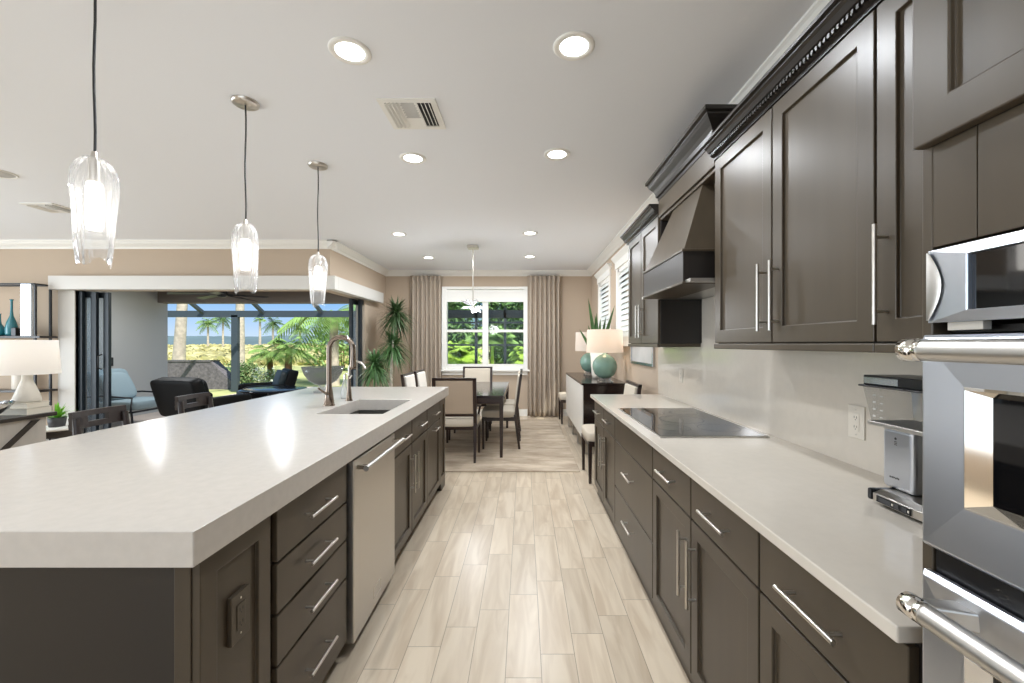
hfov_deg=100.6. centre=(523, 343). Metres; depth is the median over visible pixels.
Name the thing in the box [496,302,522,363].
tree
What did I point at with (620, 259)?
window
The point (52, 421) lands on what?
pot
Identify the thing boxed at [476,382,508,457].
dining table
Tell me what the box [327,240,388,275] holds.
trim
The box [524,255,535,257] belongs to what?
recessed light
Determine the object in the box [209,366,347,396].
ground
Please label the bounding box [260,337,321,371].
date palm
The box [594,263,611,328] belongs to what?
window
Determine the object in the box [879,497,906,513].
switch
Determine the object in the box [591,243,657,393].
wall
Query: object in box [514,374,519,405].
cushion
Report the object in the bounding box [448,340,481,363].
areca palm
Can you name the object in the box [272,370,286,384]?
cushion
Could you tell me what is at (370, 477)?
dishwasher
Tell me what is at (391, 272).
trim
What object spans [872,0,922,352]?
upper cabinet
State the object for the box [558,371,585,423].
dining chair
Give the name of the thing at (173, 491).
countertop
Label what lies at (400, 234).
recessed light
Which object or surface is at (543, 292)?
curtain
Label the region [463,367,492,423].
armchair
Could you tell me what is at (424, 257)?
recessed light
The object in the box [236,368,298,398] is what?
lounge chair
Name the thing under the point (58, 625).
island end panel
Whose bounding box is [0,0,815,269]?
ceiling
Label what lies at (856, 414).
wall outlet
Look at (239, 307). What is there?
royal palm
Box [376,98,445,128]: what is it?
ceiling vent
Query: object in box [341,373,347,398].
soap bottle
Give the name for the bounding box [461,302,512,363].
tree
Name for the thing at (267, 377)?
shrub
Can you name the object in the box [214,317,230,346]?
fan palm
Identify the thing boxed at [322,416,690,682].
floor
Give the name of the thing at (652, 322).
upper cabinet
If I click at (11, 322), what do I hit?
bottle vase
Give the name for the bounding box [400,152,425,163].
recessed light
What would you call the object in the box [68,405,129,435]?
bar stool
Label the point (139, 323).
wall
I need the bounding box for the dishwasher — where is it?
[344,433,404,643]
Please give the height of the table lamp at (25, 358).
0.565 m
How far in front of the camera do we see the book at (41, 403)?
3.80 m
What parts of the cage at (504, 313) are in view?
post, rail, rail, post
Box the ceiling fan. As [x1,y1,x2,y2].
[167,291,266,300]
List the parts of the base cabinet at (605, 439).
drawer, door, handle, handle, drawer, door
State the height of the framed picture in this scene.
0.460 m
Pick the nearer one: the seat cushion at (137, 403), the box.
the box
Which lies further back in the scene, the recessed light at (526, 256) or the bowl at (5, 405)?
the recessed light at (526, 256)
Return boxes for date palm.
[246,345,284,378]
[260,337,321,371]
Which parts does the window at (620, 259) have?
shutter frame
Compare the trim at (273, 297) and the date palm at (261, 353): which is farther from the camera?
the date palm at (261, 353)
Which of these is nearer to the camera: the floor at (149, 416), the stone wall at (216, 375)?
the floor at (149, 416)
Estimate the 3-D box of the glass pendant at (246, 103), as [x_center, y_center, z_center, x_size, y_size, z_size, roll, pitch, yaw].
[-1.625,-0.851,2.480,0.144,1.123,0.144,0,0,0]
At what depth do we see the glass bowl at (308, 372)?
3.63 m
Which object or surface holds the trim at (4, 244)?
attached to the wall at (16, 265)
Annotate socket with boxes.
[88,158,100,183]
[242,224,248,239]
[315,255,319,266]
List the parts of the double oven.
handle, handle, door, door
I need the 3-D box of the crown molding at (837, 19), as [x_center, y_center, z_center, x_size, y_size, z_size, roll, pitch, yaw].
[1.102,-0.973,1.433,0.394,0.082,1.467,0,0,0]
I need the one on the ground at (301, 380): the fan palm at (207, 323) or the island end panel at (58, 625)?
the fan palm at (207, 323)
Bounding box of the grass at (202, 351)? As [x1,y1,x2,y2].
[168,343,348,365]
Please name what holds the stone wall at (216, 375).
on the ground at (301, 380)
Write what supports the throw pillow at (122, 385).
on the armchair at (123, 390)
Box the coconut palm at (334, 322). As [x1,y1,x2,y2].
[271,304,355,385]
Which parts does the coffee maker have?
lid, switch panel, tank, water tank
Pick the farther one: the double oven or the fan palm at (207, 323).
the fan palm at (207, 323)
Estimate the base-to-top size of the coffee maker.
0.376 m
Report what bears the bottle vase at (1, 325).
on the display shelf at (28, 291)
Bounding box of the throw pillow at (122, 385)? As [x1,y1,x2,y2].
[99,372,136,399]
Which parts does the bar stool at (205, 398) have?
leg, leg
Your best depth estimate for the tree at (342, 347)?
23.69 m
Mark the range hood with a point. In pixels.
(681, 265)
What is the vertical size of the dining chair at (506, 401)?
0.985 m
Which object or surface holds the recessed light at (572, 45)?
in the ceiling
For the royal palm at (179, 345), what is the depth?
16.85 m
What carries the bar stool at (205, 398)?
on the floor at (502, 577)
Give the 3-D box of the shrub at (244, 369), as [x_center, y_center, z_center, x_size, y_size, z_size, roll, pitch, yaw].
[-10.433,1.098,15.904,1.415,1.143,1.420,0,0,34]
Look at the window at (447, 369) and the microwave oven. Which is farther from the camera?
the window at (447, 369)
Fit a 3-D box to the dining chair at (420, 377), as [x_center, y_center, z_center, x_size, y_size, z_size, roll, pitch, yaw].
[-1.307,0.883,6.320,0.544,0.985,0.510,0,0,0]
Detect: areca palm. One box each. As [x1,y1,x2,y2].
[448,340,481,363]
[464,325,520,363]
[507,346,522,363]
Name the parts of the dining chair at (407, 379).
frame, leg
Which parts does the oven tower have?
door, panel, filler panel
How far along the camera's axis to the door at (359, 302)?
6.98 m
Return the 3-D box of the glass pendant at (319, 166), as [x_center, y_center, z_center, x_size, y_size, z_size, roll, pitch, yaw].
[-1.625,-0.850,3.352,0.144,1.124,0.144,0,0,0]
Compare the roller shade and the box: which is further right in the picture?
the roller shade
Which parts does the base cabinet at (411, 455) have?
drawer, door, handle, handle, door, drawer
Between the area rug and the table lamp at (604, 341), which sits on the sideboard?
the table lamp at (604, 341)
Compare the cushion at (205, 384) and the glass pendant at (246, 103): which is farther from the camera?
the cushion at (205, 384)
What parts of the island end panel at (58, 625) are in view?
corner post, panel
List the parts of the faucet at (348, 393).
spout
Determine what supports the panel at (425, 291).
hanging from the wall at (575, 291)
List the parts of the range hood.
apron trim, crown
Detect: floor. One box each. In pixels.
[87,387,309,431]
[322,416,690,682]
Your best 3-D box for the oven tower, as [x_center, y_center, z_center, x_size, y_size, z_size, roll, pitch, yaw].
[0.962,0.188,0.295,0.672,2.400,0.790,0,0,0]
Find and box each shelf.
[0,283,57,439]
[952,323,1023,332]
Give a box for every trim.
[0,240,336,248]
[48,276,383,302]
[58,290,85,432]
[158,291,348,303]
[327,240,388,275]
[386,270,590,275]
[587,0,830,275]
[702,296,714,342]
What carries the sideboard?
on the floor at (502, 577)
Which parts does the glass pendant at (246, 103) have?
lamp shade, cord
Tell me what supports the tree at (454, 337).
on the ground at (301, 380)
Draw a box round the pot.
[47,416,66,427]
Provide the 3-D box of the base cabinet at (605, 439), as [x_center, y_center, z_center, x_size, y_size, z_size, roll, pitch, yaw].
[0.948,0.946,3.507,0.665,0.885,0.885,0,0,0]
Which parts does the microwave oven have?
glass door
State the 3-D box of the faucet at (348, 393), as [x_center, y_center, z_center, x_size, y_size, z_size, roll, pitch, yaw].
[-1.254,0.271,3.170,0.155,0.303,0.052,0,0,0]
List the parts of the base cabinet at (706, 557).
handle, drawer, door, handle, handle, handle, drawer, door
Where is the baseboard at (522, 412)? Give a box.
[477,409,567,415]
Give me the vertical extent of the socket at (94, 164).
0.085 m
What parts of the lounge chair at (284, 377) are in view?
armrest, armrest, backrest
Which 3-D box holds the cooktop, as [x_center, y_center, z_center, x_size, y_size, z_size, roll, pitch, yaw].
[0.963,0.469,2.615,0.553,0.008,0.948,0,0,0]
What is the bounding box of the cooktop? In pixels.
[618,408,769,437]
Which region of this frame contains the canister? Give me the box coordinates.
[11,375,20,389]
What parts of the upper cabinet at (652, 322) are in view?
door, handle, handle, door, light rail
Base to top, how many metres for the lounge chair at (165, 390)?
0.907 m
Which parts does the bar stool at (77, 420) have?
leg, leg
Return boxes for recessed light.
[328,36,371,64]
[391,232,406,236]
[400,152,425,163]
[422,256,434,258]
[522,231,537,235]
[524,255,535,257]
[544,148,569,160]
[553,31,594,60]
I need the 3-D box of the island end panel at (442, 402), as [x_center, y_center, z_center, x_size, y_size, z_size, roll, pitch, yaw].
[-1.268,0.951,4.050,0.985,0.875,0.260,0,0,0]
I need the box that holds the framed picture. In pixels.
[631,347,654,366]
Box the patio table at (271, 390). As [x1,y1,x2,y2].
[238,386,306,395]
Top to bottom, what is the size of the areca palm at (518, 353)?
1.472 m
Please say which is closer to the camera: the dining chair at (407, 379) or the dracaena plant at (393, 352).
the dining chair at (407, 379)
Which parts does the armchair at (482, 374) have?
frame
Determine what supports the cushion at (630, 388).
on the dining chair at (588, 430)
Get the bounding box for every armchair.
[87,368,157,423]
[432,378,480,462]
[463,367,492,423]
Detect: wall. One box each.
[0,249,320,432]
[87,291,167,420]
[168,360,230,388]
[319,249,385,386]
[386,276,590,408]
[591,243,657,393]
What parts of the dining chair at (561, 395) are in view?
leg, seat, leg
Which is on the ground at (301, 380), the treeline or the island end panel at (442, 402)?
the treeline
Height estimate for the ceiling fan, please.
0.247 m
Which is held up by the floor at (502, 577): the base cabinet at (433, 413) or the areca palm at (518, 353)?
the base cabinet at (433, 413)
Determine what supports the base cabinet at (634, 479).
on the floor at (502, 577)
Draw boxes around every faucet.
[318,335,356,405]
[345,360,365,400]
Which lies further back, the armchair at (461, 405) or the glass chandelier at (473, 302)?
the glass chandelier at (473, 302)
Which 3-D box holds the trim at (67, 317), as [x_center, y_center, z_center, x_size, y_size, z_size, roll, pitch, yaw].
[-6.285,0.325,5.912,0.230,2.126,0.155,0,0,0]
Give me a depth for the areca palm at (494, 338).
12.57 m
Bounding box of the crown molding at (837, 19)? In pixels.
[701,0,883,160]
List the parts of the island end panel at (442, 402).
panel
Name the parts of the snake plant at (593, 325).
pot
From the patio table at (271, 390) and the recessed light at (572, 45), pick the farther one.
the patio table at (271, 390)
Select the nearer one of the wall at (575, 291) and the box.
the box
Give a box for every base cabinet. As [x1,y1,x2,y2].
[270,465,345,682]
[350,401,440,504]
[393,410,427,558]
[593,401,618,535]
[615,417,657,614]
[653,448,762,682]
[760,534,922,682]
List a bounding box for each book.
[0,406,52,414]
[9,401,49,408]
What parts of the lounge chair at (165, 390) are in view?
backrest, armrest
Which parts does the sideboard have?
door, door, door, door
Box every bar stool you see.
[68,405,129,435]
[175,392,213,413]
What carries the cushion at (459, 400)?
on the armchair at (461, 405)
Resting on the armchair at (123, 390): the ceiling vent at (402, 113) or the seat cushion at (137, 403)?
the seat cushion at (137, 403)
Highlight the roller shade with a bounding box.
[447,290,523,301]
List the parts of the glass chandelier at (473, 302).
rod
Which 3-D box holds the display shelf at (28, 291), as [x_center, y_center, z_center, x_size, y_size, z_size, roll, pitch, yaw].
[-6.986,0.293,5.690,1.252,2.190,0.220,0,0,0]
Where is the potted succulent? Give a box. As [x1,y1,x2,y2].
[47,402,70,427]
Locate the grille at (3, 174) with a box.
[0,171,15,177]
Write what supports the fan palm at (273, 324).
on the ground at (301, 380)
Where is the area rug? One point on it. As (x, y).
(544, 446)
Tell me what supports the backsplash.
attached to the wall at (647, 376)
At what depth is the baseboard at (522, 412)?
8.19 m
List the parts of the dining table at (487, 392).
leg, leg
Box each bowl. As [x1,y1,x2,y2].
[0,400,14,413]
[301,366,343,392]
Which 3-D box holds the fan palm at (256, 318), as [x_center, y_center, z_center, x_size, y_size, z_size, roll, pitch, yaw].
[-40.997,-1.377,66.004,1.989,5.790,1.895,0,0,0]
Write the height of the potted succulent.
0.262 m
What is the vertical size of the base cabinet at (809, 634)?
0.885 m
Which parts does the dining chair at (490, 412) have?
leg, leg, seat rail, seat, leg, frame, leg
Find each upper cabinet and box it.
[620,204,701,346]
[714,10,882,352]
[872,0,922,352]
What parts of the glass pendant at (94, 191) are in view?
lamp shade, cord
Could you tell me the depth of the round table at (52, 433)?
4.39 m
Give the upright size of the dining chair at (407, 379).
0.985 m
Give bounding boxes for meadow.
[224,346,494,365]
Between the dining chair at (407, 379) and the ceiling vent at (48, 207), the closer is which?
the ceiling vent at (48, 207)
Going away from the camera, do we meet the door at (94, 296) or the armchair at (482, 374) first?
the door at (94, 296)
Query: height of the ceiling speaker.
0.007 m
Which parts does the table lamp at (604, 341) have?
lamp shade, globe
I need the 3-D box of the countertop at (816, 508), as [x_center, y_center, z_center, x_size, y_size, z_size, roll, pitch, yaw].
[0.962,0.487,2.356,0.676,0.029,3.289,0,0,0]
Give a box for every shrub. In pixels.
[224,360,264,383]
[251,366,276,382]
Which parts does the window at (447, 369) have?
meeting rail, rail, sill, meeting rail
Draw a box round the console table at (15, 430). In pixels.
[0,411,56,449]
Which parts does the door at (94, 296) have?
sliding panel, sliding panel, handle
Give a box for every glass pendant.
[68,0,119,265]
[231,95,259,293]
[308,161,327,306]
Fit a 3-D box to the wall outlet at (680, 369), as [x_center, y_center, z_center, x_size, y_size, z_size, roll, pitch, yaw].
[1.278,0.258,3.460,0.008,0.118,0.074,0,0,0]
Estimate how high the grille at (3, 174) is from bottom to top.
0.002 m
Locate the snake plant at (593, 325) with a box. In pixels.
[579,299,613,378]
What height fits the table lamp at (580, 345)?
0.664 m
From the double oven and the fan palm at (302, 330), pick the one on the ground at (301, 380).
the fan palm at (302, 330)
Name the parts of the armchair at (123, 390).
armrest, frame, leg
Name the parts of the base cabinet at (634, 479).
handle, handle, drawer, drawer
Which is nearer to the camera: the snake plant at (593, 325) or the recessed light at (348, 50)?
the recessed light at (348, 50)
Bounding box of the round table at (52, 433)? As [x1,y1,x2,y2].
[46,423,83,439]
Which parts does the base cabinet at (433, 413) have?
drawer, door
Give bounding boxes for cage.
[168,304,355,390]
[448,308,522,363]
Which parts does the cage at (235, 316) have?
post, post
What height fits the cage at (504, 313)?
2.300 m
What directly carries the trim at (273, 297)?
attached to the wall at (139, 323)
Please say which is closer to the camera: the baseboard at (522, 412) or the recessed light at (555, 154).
the recessed light at (555, 154)
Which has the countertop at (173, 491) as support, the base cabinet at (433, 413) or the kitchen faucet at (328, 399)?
the kitchen faucet at (328, 399)
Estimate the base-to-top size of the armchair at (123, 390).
0.981 m
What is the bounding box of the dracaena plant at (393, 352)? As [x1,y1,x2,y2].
[354,296,415,386]
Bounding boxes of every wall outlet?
[679,368,682,382]
[848,404,865,440]
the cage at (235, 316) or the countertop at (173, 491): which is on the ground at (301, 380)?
the cage at (235, 316)
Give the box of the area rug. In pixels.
[445,419,579,471]
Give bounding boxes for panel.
[0,516,269,682]
[410,275,440,386]
[437,398,444,490]
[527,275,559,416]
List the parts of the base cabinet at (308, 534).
drawer, drawer, drawer, drawer, handle, handle, handle, handle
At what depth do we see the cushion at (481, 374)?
7.30 m
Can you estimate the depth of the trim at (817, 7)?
2.21 m
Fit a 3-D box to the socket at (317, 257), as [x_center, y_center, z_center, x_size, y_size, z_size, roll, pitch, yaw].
[-1.625,-0.654,3.352,0.036,0.085,0.036,0,0,0]
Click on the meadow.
(481, 346)
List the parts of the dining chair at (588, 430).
leg, seat, seat rail, leg, frame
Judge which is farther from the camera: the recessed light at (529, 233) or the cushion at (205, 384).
the cushion at (205, 384)
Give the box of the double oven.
[895,333,1023,682]
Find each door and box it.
[78,291,110,432]
[349,298,363,386]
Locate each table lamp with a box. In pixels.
[0,340,61,402]
[575,332,591,374]
[586,329,622,381]
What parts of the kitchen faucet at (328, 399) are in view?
lever, spout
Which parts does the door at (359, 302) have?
sliding panel, sliding panel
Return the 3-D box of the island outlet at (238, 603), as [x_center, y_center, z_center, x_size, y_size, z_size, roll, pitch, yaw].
[-0.778,0.740,1.161,0.014,0.130,0.074,0,0,0]
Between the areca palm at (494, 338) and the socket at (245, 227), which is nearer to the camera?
the socket at (245, 227)
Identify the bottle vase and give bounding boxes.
[0,314,5,335]
[4,299,18,335]
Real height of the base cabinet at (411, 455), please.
0.864 m
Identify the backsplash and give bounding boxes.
[658,343,922,475]
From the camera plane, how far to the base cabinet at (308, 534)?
1.53 m
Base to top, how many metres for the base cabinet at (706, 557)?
0.885 m
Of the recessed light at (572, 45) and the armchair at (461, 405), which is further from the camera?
the armchair at (461, 405)
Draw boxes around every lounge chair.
[150,377,251,416]
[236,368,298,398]
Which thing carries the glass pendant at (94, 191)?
hanging from the ceiling
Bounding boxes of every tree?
[300,320,348,370]
[448,302,474,347]
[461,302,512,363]
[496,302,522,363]
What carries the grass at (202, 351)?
on the ground at (301, 380)
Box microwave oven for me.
[926,230,1023,329]
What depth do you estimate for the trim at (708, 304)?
2.95 m
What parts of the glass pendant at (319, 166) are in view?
lamp shade, cord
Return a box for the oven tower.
[913,0,1023,577]
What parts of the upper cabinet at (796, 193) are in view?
door, handle, handle, light rail, door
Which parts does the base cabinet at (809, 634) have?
door, handle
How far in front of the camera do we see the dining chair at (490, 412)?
5.55 m
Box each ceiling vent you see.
[19,203,80,212]
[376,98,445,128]
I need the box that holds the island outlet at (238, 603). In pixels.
[227,584,248,647]
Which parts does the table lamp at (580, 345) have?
lamp shade, globe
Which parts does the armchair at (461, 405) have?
frame, seat, seat rail, leg, leg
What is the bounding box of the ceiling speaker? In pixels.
[0,170,18,178]
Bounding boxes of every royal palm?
[172,304,187,359]
[236,304,244,371]
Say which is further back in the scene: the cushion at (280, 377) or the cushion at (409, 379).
the cushion at (280, 377)
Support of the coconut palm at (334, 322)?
on the ground at (301, 380)
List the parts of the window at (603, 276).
shutter frame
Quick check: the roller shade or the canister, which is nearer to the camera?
the canister
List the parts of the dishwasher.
handle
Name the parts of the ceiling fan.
blade, blade, blade, motor, blade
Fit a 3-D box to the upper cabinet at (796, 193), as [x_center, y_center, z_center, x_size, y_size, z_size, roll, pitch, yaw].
[1.115,-0.454,1.669,0.369,0.956,0.991,0,0,0]
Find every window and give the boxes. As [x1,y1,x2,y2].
[441,287,529,374]
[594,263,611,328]
[611,245,630,345]
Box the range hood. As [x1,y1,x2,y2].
[642,104,737,298]
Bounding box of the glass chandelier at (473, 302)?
[460,245,486,312]
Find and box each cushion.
[87,368,128,400]
[99,397,156,410]
[201,379,208,391]
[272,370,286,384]
[404,374,415,386]
[417,371,426,386]
[435,381,472,413]
[465,368,489,381]
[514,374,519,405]
[624,383,636,393]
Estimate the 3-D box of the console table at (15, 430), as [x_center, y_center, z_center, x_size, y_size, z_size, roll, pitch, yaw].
[-4.840,1.010,3.495,0.920,0.755,0.990,0,0,0]
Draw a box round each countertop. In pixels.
[0,387,448,567]
[590,394,922,642]
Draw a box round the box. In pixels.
[11,327,19,335]
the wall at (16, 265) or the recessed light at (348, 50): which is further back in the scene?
the wall at (16, 265)
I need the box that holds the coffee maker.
[858,375,922,521]
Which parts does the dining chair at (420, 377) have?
frame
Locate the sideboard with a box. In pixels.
[566,372,625,453]
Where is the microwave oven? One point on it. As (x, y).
(974, 282)
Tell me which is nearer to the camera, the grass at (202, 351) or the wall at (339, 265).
the wall at (339, 265)
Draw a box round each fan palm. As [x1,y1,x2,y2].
[195,318,218,345]
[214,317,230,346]
[253,317,265,344]
[263,317,284,346]
[288,323,312,342]
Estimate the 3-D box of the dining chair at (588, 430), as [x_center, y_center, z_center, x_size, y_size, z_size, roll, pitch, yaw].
[0.897,0.895,4.460,0.544,0.985,0.510,0,0,0]
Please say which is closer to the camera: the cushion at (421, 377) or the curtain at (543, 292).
the cushion at (421, 377)
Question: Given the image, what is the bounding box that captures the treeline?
[168,335,479,346]
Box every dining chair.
[400,372,448,442]
[413,369,455,439]
[481,371,521,448]
[486,369,522,437]
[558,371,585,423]
[581,380,641,483]

